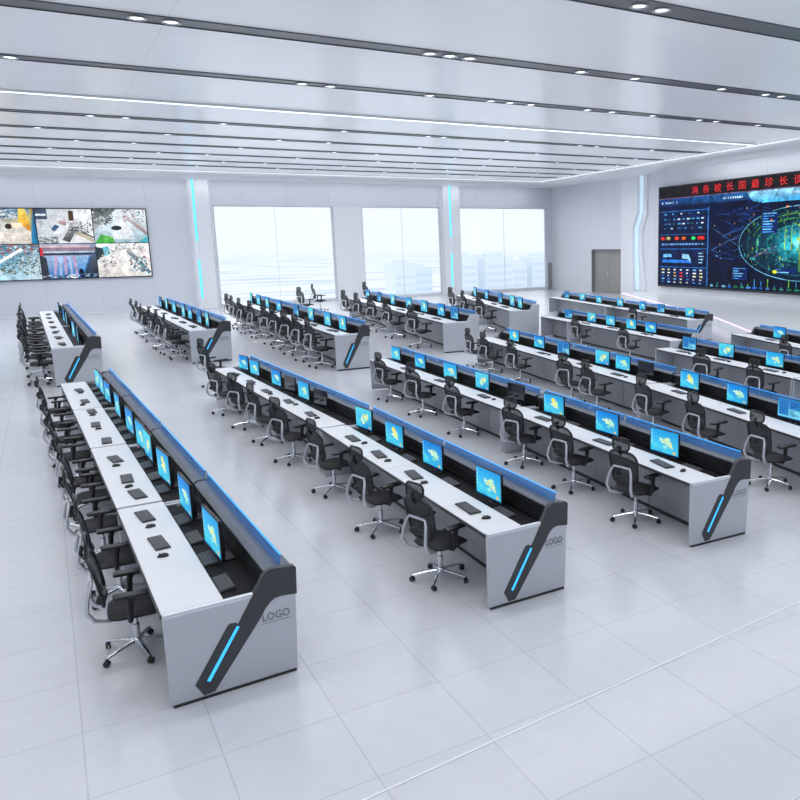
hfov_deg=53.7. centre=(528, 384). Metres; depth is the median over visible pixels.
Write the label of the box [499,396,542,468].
office chair
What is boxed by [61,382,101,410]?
countertop
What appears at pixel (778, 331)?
monitor
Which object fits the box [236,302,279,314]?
countertop
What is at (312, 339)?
office chair
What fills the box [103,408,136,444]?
tray
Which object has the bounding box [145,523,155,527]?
mouse
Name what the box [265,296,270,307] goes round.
monitor
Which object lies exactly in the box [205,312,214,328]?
monitor
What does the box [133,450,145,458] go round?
control keypad
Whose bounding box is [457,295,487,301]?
countertop
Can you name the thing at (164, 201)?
wall
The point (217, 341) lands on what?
control console
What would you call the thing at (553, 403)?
monitor
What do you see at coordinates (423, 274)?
tower block
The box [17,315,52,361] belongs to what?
office chair
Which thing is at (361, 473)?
office chair
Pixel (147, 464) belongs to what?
control keypad
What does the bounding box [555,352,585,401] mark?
office chair
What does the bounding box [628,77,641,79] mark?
recessed light
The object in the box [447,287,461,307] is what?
office chair
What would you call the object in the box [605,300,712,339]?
control console
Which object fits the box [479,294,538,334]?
control console
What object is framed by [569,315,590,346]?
office chair
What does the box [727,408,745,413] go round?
keyboard
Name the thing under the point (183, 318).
tray
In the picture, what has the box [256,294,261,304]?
monitor
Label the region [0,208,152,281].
video wall
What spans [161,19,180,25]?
recessed light
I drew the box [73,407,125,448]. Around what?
countertop
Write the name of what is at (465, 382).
tray
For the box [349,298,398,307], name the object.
countertop
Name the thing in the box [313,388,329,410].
monitor
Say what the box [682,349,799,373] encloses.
tray
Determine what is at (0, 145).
trim
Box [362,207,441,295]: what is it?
window
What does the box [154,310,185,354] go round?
office chair
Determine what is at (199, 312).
monitor
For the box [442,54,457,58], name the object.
recessed light
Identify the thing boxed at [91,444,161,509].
countertop
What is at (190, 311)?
monitor
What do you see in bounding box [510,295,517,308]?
monitor
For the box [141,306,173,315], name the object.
countertop
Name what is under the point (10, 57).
recessed light
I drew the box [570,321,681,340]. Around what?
countertop
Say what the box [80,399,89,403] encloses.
keyboard
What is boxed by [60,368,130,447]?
control console
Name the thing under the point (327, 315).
monitor
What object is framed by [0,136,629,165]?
trim
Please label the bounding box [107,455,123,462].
keyboard
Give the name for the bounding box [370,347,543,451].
control console
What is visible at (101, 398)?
control keypad
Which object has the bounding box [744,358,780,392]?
office chair
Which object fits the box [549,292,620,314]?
control console
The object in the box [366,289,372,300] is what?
monitor
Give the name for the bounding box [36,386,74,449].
office chair
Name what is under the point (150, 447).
monitor
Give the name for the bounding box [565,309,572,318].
monitor
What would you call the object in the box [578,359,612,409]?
office chair
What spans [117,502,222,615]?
countertop
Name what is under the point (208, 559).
control keypad
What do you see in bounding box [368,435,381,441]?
control keypad
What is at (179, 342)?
office chair
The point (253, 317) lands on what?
office chair
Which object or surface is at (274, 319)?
office chair
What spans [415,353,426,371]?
monitor
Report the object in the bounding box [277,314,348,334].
countertop
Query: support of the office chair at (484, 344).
on the floor
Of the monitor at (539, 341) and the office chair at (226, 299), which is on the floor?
the office chair at (226, 299)
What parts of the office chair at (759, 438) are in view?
panel, frame, panel, backrest, seat, armrest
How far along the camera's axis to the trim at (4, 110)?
33.61 m
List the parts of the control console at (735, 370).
panel, modesty panel, rail, slat panel, panel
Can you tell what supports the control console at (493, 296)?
on the floor
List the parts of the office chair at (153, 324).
frame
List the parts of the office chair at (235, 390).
panel, panel, frame, backrest, seat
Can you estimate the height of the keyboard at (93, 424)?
0.022 m
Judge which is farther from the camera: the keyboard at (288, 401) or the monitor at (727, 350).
the monitor at (727, 350)
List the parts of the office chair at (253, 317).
panel, frame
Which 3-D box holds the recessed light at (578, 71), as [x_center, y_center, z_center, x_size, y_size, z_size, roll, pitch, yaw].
[1.589,-9.460,23.409,0.420,0.035,0.420,-7,12,-31]
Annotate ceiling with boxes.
[0,0,799,181]
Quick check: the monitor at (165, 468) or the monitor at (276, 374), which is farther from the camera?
the monitor at (276, 374)
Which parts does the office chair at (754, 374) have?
frame, panel, backrest, panel, armrest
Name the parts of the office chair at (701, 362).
frame, panel, panel, backrest, armrest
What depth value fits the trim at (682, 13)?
18.03 m
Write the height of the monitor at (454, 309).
0.618 m
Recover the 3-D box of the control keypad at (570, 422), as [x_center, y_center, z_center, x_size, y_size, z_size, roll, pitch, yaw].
[0.763,0.692,13.706,0.140,0.038,0.380,-7,12,-28]
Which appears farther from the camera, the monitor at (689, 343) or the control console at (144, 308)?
the control console at (144, 308)
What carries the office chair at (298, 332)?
on the floor
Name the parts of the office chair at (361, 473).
panel, panel, frame, backrest, seat, armrest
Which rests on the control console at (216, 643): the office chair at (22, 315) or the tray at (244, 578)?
the tray at (244, 578)
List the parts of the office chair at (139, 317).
frame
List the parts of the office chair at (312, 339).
backrest, panel, frame, seat, armrest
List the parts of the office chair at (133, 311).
frame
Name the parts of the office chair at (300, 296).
panel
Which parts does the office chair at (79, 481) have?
frame, armrest, armrest, seat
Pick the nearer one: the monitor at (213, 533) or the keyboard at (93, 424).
the monitor at (213, 533)
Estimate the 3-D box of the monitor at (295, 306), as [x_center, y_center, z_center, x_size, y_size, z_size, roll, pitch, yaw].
[-9.633,-3.086,32.434,0.235,0.618,0.806,-7,12,-31]
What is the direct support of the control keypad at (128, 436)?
on the control console at (92, 437)
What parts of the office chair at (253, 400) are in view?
panel, panel, backrest, frame, seat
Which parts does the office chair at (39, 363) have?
backrest, frame, armrest, seat, armrest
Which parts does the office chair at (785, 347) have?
panel, backrest, panel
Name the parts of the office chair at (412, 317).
panel, backrest, frame, seat, armrest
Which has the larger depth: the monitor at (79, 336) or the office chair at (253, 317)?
the office chair at (253, 317)
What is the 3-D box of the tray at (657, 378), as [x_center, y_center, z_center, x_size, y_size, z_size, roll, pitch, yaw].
[0.995,-0.817,22.044,0.405,0.092,10.123,-6,11,-24]
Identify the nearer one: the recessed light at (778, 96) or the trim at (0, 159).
the recessed light at (778, 96)
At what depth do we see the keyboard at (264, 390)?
17.11 m
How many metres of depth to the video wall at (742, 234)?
47.54 m
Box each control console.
[39,303,77,332]
[43,314,102,386]
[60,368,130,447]
[72,391,161,489]
[90,423,207,568]
[116,473,297,708]
[141,298,190,341]
[160,306,231,363]
[215,355,371,475]
[235,295,293,332]
[276,305,369,370]
[320,406,567,609]
[348,291,412,331]
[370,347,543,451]
[387,299,478,352]
[456,288,497,323]
[477,328,679,418]
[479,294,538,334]
[503,390,750,547]
[541,309,587,341]
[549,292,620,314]
[568,314,700,359]
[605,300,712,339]
[639,369,799,475]
[655,339,799,397]
[731,324,799,355]
[793,378,799,399]
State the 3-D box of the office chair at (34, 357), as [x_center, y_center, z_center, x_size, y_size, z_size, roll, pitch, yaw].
[-16.120,-1.163,25.462,1.058,1.728,0.966,-6,11,-26]
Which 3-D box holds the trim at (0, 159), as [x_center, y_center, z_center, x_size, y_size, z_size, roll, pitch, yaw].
[-17.064,-13.928,49.702,45.528,0.028,0.360,-7,12,-31]
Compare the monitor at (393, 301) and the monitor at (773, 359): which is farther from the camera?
the monitor at (393, 301)
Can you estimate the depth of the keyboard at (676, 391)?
16.15 m
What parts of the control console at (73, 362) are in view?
panel, panel, slat panel, rail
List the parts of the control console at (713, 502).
panel, modesty panel, slat panel, rail, panel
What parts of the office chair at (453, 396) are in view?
panel, frame, panel, backrest, seat, armrest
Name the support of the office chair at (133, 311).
on the floor
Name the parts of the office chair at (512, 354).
backrest, panel, frame, seat, armrest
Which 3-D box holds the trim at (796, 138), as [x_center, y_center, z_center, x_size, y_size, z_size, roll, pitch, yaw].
[15.438,-12.052,36.418,0.060,0.040,63.801,-6,12,-26]
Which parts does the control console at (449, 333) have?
panel, modesty panel, slat panel, rail, panel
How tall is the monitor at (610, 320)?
0.458 m
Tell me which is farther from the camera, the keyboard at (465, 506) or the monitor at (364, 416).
the monitor at (364, 416)
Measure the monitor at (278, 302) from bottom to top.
0.618 m
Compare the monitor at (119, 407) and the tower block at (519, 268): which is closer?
the monitor at (119, 407)
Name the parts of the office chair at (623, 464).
panel, frame, panel, backrest, seat, armrest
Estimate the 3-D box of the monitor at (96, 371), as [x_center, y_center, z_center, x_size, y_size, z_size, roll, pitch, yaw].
[-9.873,-0.098,17.925,0.197,0.518,0.677,-9,13,-36]
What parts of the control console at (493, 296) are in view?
panel, modesty panel, slat panel, rail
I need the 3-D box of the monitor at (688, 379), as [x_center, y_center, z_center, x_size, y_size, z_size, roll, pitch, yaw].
[3.507,-0.067,16.558,0.174,0.458,0.598,-7,12,-29]
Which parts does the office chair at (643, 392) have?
panel, frame, backrest, panel, seat, armrest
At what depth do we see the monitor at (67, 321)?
29.71 m
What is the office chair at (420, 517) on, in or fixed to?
on the floor
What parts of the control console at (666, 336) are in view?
panel, modesty panel, slat panel, rail, panel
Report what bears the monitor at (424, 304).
on the control console at (449, 333)
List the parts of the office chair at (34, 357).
frame, armrest, seat, armrest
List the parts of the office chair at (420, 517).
panel, frame, backrest, panel, seat, armrest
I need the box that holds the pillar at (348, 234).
[333,206,365,299]
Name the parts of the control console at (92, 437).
panel, slat panel, rail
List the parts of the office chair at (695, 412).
panel, frame, panel, backrest, seat, armrest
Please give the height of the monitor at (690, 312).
0.458 m
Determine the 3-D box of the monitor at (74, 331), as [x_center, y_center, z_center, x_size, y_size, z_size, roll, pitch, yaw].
[-15.254,-1.837,26.167,0.235,0.618,0.806,-8,13,-35]
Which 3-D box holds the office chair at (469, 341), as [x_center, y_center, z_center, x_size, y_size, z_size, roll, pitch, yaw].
[-1.721,-1.268,25.734,0.803,1.311,0.733,-8,12,-33]
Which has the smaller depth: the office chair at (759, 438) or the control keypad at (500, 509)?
the control keypad at (500, 509)
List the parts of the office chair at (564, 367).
panel, frame, backrest, panel, seat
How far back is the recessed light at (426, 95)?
26.57 m
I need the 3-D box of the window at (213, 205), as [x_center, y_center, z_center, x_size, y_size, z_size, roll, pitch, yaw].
[-18.264,-9.505,56.357,8.400,6.880,0.140,-7,12,-31]
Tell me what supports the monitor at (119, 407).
on the control console at (92, 437)
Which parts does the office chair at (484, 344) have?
backrest, panel, frame, seat, armrest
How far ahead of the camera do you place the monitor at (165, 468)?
10.52 m
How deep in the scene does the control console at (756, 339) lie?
25.37 m
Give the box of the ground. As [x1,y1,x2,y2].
[218,250,543,303]
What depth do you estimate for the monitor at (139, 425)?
12.37 m
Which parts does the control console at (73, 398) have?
panel, slat panel, rail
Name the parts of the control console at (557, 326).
panel, modesty panel, rail, slat panel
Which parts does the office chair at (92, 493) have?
backrest, frame, armrest, seat, armrest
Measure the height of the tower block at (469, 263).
15.800 m
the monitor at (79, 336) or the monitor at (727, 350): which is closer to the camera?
the monitor at (727, 350)
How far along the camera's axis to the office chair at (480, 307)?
35.89 m
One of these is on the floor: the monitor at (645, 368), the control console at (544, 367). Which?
the control console at (544, 367)
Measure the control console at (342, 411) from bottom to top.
1.165 m
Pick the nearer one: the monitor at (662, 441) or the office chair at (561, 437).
the monitor at (662, 441)
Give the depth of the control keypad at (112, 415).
15.06 m
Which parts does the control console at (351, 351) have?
panel, modesty panel, slat panel, rail, panel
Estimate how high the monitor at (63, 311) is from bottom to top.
0.618 m
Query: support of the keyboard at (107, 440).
on the control console at (92, 437)
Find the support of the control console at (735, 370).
on the floor
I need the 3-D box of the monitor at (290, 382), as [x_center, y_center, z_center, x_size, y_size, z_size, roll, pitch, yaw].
[-5.190,0.014,17.076,0.164,0.432,0.564,-10,13,-40]
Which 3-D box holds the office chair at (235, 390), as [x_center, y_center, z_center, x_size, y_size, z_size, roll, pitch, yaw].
[-6.386,0.319,17.517,0.733,1.311,0.803,5,12,31]
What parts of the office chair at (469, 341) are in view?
panel, frame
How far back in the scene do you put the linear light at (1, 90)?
29.83 m
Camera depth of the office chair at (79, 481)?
11.92 m
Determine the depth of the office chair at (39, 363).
23.72 m
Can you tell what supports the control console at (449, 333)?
on the floor
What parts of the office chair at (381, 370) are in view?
panel, backrest, frame, seat, armrest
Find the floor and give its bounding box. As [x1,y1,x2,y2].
[0,289,799,799]
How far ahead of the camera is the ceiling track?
19.54 m
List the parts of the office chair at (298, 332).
panel, backrest, frame, seat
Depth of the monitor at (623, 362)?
19.05 m
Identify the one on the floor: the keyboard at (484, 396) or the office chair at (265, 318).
the office chair at (265, 318)
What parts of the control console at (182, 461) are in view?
panel, panel, slat panel, rail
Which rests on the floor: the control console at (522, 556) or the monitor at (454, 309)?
the control console at (522, 556)
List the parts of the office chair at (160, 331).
panel, backrest, frame, armrest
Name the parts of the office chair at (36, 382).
frame, armrest, armrest, seat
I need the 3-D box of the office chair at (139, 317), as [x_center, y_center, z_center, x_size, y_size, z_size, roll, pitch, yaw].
[-17.864,-3.117,36.336,1.058,1.728,0.966,-9,13,-37]
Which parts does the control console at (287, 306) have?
panel, modesty panel, rail, slat panel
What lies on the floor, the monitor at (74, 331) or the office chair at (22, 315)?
the office chair at (22, 315)
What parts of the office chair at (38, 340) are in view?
armrest, armrest, seat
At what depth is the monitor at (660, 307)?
34.34 m
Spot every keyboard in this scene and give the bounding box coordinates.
[74,388,83,391]
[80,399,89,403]
[86,409,96,413]
[91,421,100,427]
[101,437,111,443]
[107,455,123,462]
[120,473,133,483]
[127,488,147,499]
[134,509,155,522]
[147,535,170,550]
[261,389,271,392]
[283,399,294,403]
[304,411,316,416]
[345,434,360,441]
[371,450,386,458]
[404,469,423,479]
[455,501,481,514]
[477,394,490,398]
[534,416,550,421]
[592,438,611,445]
[650,459,674,468]
[671,390,686,393]
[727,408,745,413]
[762,368,778,371]
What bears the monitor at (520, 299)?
on the control console at (527, 319)
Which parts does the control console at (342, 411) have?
panel, modesty panel, slat panel, rail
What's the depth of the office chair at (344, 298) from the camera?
41.86 m
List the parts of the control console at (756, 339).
panel, modesty panel, slat panel, rail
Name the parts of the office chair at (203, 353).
frame, panel, backrest, armrest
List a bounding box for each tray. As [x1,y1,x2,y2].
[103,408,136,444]
[127,444,179,501]
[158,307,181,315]
[164,502,256,598]
[181,317,212,328]
[237,369,355,425]
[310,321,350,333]
[394,360,529,406]
[501,339,665,382]
[534,409,723,476]
[671,385,799,425]
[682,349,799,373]
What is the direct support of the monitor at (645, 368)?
on the control console at (544, 367)
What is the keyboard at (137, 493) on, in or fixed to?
on the control console at (182, 461)
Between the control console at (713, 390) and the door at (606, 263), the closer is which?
the control console at (713, 390)
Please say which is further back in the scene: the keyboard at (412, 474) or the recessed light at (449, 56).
the recessed light at (449, 56)
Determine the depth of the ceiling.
24.53 m
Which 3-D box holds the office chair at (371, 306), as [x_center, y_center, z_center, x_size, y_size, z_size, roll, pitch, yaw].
[-7.160,-3.413,36.869,0.966,1.728,1.058,9,14,42]
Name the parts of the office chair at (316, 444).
panel, backrest, panel, frame, armrest, seat, armrest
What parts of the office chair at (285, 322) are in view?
panel, backrest, frame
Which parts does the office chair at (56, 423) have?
frame, armrest, armrest, seat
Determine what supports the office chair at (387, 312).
on the floor
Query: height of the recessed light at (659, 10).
0.035 m
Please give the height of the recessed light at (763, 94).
0.035 m
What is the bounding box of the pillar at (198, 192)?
[184,179,220,307]
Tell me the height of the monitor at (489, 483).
0.458 m
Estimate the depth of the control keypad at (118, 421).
14.48 m
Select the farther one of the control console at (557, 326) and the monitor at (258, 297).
the monitor at (258, 297)
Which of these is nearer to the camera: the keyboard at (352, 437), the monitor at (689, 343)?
the keyboard at (352, 437)
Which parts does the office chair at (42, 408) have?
backrest, frame, armrest, armrest, seat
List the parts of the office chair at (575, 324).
panel, frame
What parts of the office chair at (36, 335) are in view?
armrest, seat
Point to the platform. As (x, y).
(734, 315)
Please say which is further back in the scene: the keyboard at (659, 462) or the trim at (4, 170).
the trim at (4, 170)
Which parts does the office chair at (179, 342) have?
backrest, frame, armrest, seat, armrest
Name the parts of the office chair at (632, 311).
panel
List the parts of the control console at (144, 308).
panel, rail, slat panel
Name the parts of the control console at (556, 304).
panel, modesty panel, rail, slat panel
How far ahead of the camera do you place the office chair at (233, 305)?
38.89 m
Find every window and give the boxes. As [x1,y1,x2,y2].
[213,205,336,304]
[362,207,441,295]
[460,208,545,291]
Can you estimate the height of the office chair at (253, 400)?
1.311 m
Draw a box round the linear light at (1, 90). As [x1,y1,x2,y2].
[0,89,755,145]
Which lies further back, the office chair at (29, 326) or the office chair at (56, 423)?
the office chair at (29, 326)
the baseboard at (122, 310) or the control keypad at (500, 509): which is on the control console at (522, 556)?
the control keypad at (500, 509)
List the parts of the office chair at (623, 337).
frame, backrest, panel, seat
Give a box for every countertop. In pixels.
[39,311,60,325]
[44,325,72,347]
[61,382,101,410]
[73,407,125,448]
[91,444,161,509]
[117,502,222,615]
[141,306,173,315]
[160,315,205,330]
[216,367,344,428]
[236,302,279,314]
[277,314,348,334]
[322,425,520,534]
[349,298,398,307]
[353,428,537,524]
[371,359,520,409]
[391,307,457,322]
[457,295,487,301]
[484,301,519,310]
[485,337,656,383]
[516,407,714,482]
[544,316,571,321]
[549,297,611,305]
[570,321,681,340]
[605,306,693,319]
[646,383,799,437]
[659,348,799,378]
[734,333,799,347]
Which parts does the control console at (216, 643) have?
panel, slat panel, panel, rail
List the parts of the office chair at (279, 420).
panel, panel, backrest, frame, seat, armrest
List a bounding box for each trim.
[0,53,799,129]
[0,108,705,153]
[0,124,662,160]
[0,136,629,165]
[0,145,601,170]
[0,153,576,174]
[0,159,555,177]
[0,165,540,181]
[0,166,558,188]
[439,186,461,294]
[541,138,799,181]
[542,139,799,188]
[567,0,799,41]
[621,175,647,292]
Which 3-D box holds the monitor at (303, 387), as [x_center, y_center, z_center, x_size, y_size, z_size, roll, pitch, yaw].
[-4.639,0.142,16.246,0.174,0.458,0.598,-9,13,-36]
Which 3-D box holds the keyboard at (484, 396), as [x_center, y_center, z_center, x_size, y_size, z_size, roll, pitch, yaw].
[-0.930,0.233,16.113,0.150,0.022,0.440,-6,11,-25]
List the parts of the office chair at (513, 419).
panel, frame, backrest, panel, seat, armrest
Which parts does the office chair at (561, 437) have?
panel, frame, backrest, panel, seat, armrest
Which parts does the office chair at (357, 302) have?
panel, frame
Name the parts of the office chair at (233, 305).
frame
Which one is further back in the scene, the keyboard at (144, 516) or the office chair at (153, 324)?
the office chair at (153, 324)
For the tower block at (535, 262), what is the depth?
236.58 m
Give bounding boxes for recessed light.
[0,55,18,59]
[126,15,146,20]
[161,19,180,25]
[295,82,308,85]
[323,85,336,87]
[422,51,437,55]
[424,94,435,96]
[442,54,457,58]
[462,56,476,60]
[574,70,587,73]
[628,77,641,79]
[629,3,648,9]
[652,7,670,13]
[715,87,727,90]
[760,93,771,95]
[775,95,786,97]
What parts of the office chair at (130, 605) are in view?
backrest, panel, frame, armrest, armrest, seat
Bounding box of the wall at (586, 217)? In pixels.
[552,152,799,302]
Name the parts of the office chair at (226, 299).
frame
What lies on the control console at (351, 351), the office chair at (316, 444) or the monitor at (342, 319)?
the monitor at (342, 319)
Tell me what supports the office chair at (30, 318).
on the floor
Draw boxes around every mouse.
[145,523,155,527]
[157,552,168,557]
[481,515,490,518]
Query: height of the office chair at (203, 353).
1.490 m
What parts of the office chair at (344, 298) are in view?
panel, frame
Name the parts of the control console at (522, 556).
panel, modesty panel, slat panel, rail, panel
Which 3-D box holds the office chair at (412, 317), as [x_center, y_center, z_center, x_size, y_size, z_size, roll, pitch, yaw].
[-4.309,-2.364,30.832,1.058,1.728,0.966,-11,14,-43]
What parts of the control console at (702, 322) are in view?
panel, modesty panel, rail, slat panel, panel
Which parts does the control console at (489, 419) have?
panel, modesty panel, slat panel, rail, panel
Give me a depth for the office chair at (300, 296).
45.91 m
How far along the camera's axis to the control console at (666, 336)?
27.75 m
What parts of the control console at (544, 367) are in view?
panel, modesty panel, slat panel, rail, panel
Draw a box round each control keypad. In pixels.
[97,396,104,400]
[100,401,108,405]
[108,413,117,417]
[112,419,122,424]
[117,426,127,431]
[122,433,133,439]
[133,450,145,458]
[140,460,153,469]
[147,471,161,480]
[155,483,170,494]
[173,512,191,525]
[184,530,203,544]
[197,550,218,566]
[212,573,235,592]
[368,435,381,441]
[401,454,416,461]
[442,477,460,486]
[492,506,515,517]
[566,421,580,426]
[681,463,702,471]
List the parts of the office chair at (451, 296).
panel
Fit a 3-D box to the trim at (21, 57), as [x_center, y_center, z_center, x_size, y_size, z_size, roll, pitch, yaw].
[-3.746,-9.923,26.413,43.157,0.028,0.560,-7,12,-31]
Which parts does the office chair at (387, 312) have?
backrest, panel, frame, seat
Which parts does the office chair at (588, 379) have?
panel, backrest, panel, frame, seat, armrest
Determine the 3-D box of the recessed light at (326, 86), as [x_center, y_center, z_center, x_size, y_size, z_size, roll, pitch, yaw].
[-6.358,-9.570,24.823,0.420,0.035,0.420,-7,12,-31]
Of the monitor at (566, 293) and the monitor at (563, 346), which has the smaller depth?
the monitor at (563, 346)
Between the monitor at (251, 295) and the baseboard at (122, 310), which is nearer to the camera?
the monitor at (251, 295)
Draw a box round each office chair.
[16,319,49,368]
[17,309,44,347]
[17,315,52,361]
[17,324,53,377]
[17,329,54,385]
[18,302,44,335]
[18,312,44,353]
[19,306,45,340]
[34,376,71,434]
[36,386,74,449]
[39,398,84,467]
[43,411,90,487]
[51,431,110,517]
[56,443,107,535]
[58,466,117,569]
[69,493,144,609]
[78,531,163,667]
[129,298,153,333]
[134,301,155,337]
[139,303,160,341]
[146,307,177,349]
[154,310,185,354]
[161,313,190,360]
[195,338,228,388]
[206,362,240,415]
[223,293,245,325]
[225,372,263,430]
[229,295,252,329]
[236,298,259,333]
[244,382,283,445]
[246,300,272,338]
[259,304,286,344]
[267,396,311,465]
[268,307,294,349]
[278,310,306,355]
[289,313,320,362]
[295,287,313,305]
[303,317,335,368]
[303,418,353,498]
[310,284,328,310]
[340,290,359,319]
[346,445,403,538]
[352,292,373,325]
[361,282,370,297]
[365,296,386,331]
[372,352,403,401]
[381,299,405,338]
[400,480,467,590]
[403,362,436,417]
[405,304,432,347]
[442,375,479,437]
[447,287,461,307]
[459,290,476,311]
[463,328,487,367]
[475,294,496,331]
[478,332,502,372]
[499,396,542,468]
[504,339,532,382]
[546,413,594,494]
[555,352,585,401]
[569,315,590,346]
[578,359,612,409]
[606,436,661,528]
[616,323,640,357]
[628,304,646,320]
[631,374,671,423]
[681,390,727,439]
[692,347,722,377]
[743,409,796,491]
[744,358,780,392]
[779,335,799,356]
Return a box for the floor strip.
[363,601,799,799]
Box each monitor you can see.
[62,308,68,323]
[65,312,71,328]
[68,315,71,330]
[71,321,76,339]
[76,326,83,345]
[94,368,99,388]
[99,373,104,395]
[103,380,114,405]
[114,391,125,420]
[124,405,136,437]
[135,418,145,451]
[143,427,157,465]
[156,446,178,488]
[158,296,165,308]
[165,298,170,311]
[172,301,180,314]
[177,471,202,520]
[181,304,188,318]
[187,306,196,321]
[196,309,205,325]
[201,504,235,561]
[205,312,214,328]
[238,354,249,372]
[249,359,262,377]
[250,293,255,304]
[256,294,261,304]
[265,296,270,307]
[271,368,284,388]
[276,299,281,310]
[284,375,298,395]
[293,303,302,318]
[298,379,313,402]
[308,307,316,322]
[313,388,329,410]
[324,311,334,328]
[339,315,349,332]
[355,405,375,433]
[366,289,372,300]
[377,291,381,302]
[385,420,406,451]
[391,294,397,306]
[391,345,402,362]
[406,297,414,310]
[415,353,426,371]
[421,300,427,313]
[422,437,446,473]
[438,303,447,318]
[443,362,458,381]
[451,305,459,321]
[475,371,490,393]
[476,464,504,505]
[485,289,488,300]
[498,292,504,304]
[508,382,524,404]
[509,329,519,343]
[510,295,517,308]
[518,296,522,309]
[534,335,545,350]
[544,392,564,415]
[557,340,569,356]
[564,291,568,297]
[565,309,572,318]
[580,293,584,300]
[588,312,596,323]
[595,349,609,367]
[596,295,601,303]
[596,408,619,438]
[606,315,615,326]
[616,354,630,373]
[617,298,623,306]
[626,318,636,330]
[638,360,653,379]
[639,301,645,309]
[645,321,656,334]
[650,426,679,460]
[657,304,664,312]
[680,370,699,391]
[683,336,696,351]
[686,307,694,317]
[719,342,734,359]
[727,382,748,407]
[766,351,784,369]
[773,326,785,338]
[777,395,799,424]
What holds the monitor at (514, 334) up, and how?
on the control console at (544, 367)
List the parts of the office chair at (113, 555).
frame, backrest, armrest, armrest, seat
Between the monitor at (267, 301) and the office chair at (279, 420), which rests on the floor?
the office chair at (279, 420)
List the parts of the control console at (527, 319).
panel, modesty panel, slat panel, rail, panel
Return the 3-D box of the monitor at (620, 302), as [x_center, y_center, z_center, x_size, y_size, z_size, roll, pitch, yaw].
[4.601,-4.044,38.226,0.174,0.458,0.598,-5,11,-22]
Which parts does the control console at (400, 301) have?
panel, modesty panel, slat panel, rail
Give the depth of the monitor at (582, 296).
42.43 m
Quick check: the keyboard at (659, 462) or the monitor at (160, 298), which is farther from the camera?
the monitor at (160, 298)
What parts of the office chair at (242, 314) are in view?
frame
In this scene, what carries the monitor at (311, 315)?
on the control console at (351, 351)
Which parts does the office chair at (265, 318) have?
panel, frame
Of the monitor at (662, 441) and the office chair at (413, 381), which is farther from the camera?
the office chair at (413, 381)
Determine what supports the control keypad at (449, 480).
on the control console at (522, 556)
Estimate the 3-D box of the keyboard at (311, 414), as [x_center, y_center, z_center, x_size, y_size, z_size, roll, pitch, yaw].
[-4.137,0.551,14.698,0.150,0.022,0.440,-7,12,-28]
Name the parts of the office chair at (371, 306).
backrest, panel, frame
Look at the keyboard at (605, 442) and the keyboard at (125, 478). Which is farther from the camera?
the keyboard at (605, 442)
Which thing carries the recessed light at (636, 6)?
attached to the trim at (682, 13)
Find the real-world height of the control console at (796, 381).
1.165 m
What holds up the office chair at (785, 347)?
on the floor
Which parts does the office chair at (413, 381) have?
panel, frame, panel, backrest, seat, armrest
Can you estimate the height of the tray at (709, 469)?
0.092 m
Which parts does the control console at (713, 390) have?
panel, rail, modesty panel, slat panel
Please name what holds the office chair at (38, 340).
on the floor
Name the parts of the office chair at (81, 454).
backrest, frame, armrest, armrest, seat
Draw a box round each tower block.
[384,260,415,294]
[415,264,432,293]
[461,253,477,290]
[477,253,512,289]
[512,259,526,287]
[519,254,544,287]
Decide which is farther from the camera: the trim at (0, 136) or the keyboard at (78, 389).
the trim at (0, 136)
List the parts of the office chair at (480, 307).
backrest, panel, seat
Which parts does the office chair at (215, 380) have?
panel, panel, backrest, frame, seat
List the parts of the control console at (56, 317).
rail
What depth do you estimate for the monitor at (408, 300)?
35.77 m
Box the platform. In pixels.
[621,291,799,332]
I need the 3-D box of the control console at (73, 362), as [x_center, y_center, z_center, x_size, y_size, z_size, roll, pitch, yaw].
[-16.042,-1.383,27.101,1.345,1.573,8.718,-8,12,-32]
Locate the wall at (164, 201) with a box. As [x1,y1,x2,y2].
[0,175,552,316]
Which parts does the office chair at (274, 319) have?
panel, backrest, frame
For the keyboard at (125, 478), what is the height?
0.022 m
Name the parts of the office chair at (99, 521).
backrest, frame, armrest, seat, armrest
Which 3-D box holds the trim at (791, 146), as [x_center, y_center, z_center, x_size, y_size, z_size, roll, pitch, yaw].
[15.968,-12.204,38.030,2.300,0.440,66.201,-6,12,-26]
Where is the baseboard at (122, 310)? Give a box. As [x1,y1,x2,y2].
[0,310,136,318]
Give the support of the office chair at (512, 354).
on the floor
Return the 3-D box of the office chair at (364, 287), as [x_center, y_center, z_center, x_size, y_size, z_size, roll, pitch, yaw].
[-10.506,-6.019,51.482,1.058,1.728,0.966,-10,14,-41]
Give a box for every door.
[548,263,551,288]
[591,249,620,293]
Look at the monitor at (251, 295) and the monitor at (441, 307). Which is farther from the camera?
the monitor at (251, 295)
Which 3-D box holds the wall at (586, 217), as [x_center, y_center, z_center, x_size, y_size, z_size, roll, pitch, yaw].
[17.183,-8.099,39.537,0.400,9.100,66.501,-6,12,-26]
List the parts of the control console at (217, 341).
panel, modesty panel, slat panel, rail, panel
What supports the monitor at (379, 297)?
on the control console at (400, 301)
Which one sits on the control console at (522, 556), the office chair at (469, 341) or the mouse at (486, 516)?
the mouse at (486, 516)
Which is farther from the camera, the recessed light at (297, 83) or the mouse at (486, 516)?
the recessed light at (297, 83)
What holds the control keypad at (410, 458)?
on the control console at (522, 556)
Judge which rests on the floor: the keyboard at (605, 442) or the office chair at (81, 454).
the office chair at (81, 454)
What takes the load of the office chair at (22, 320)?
on the floor

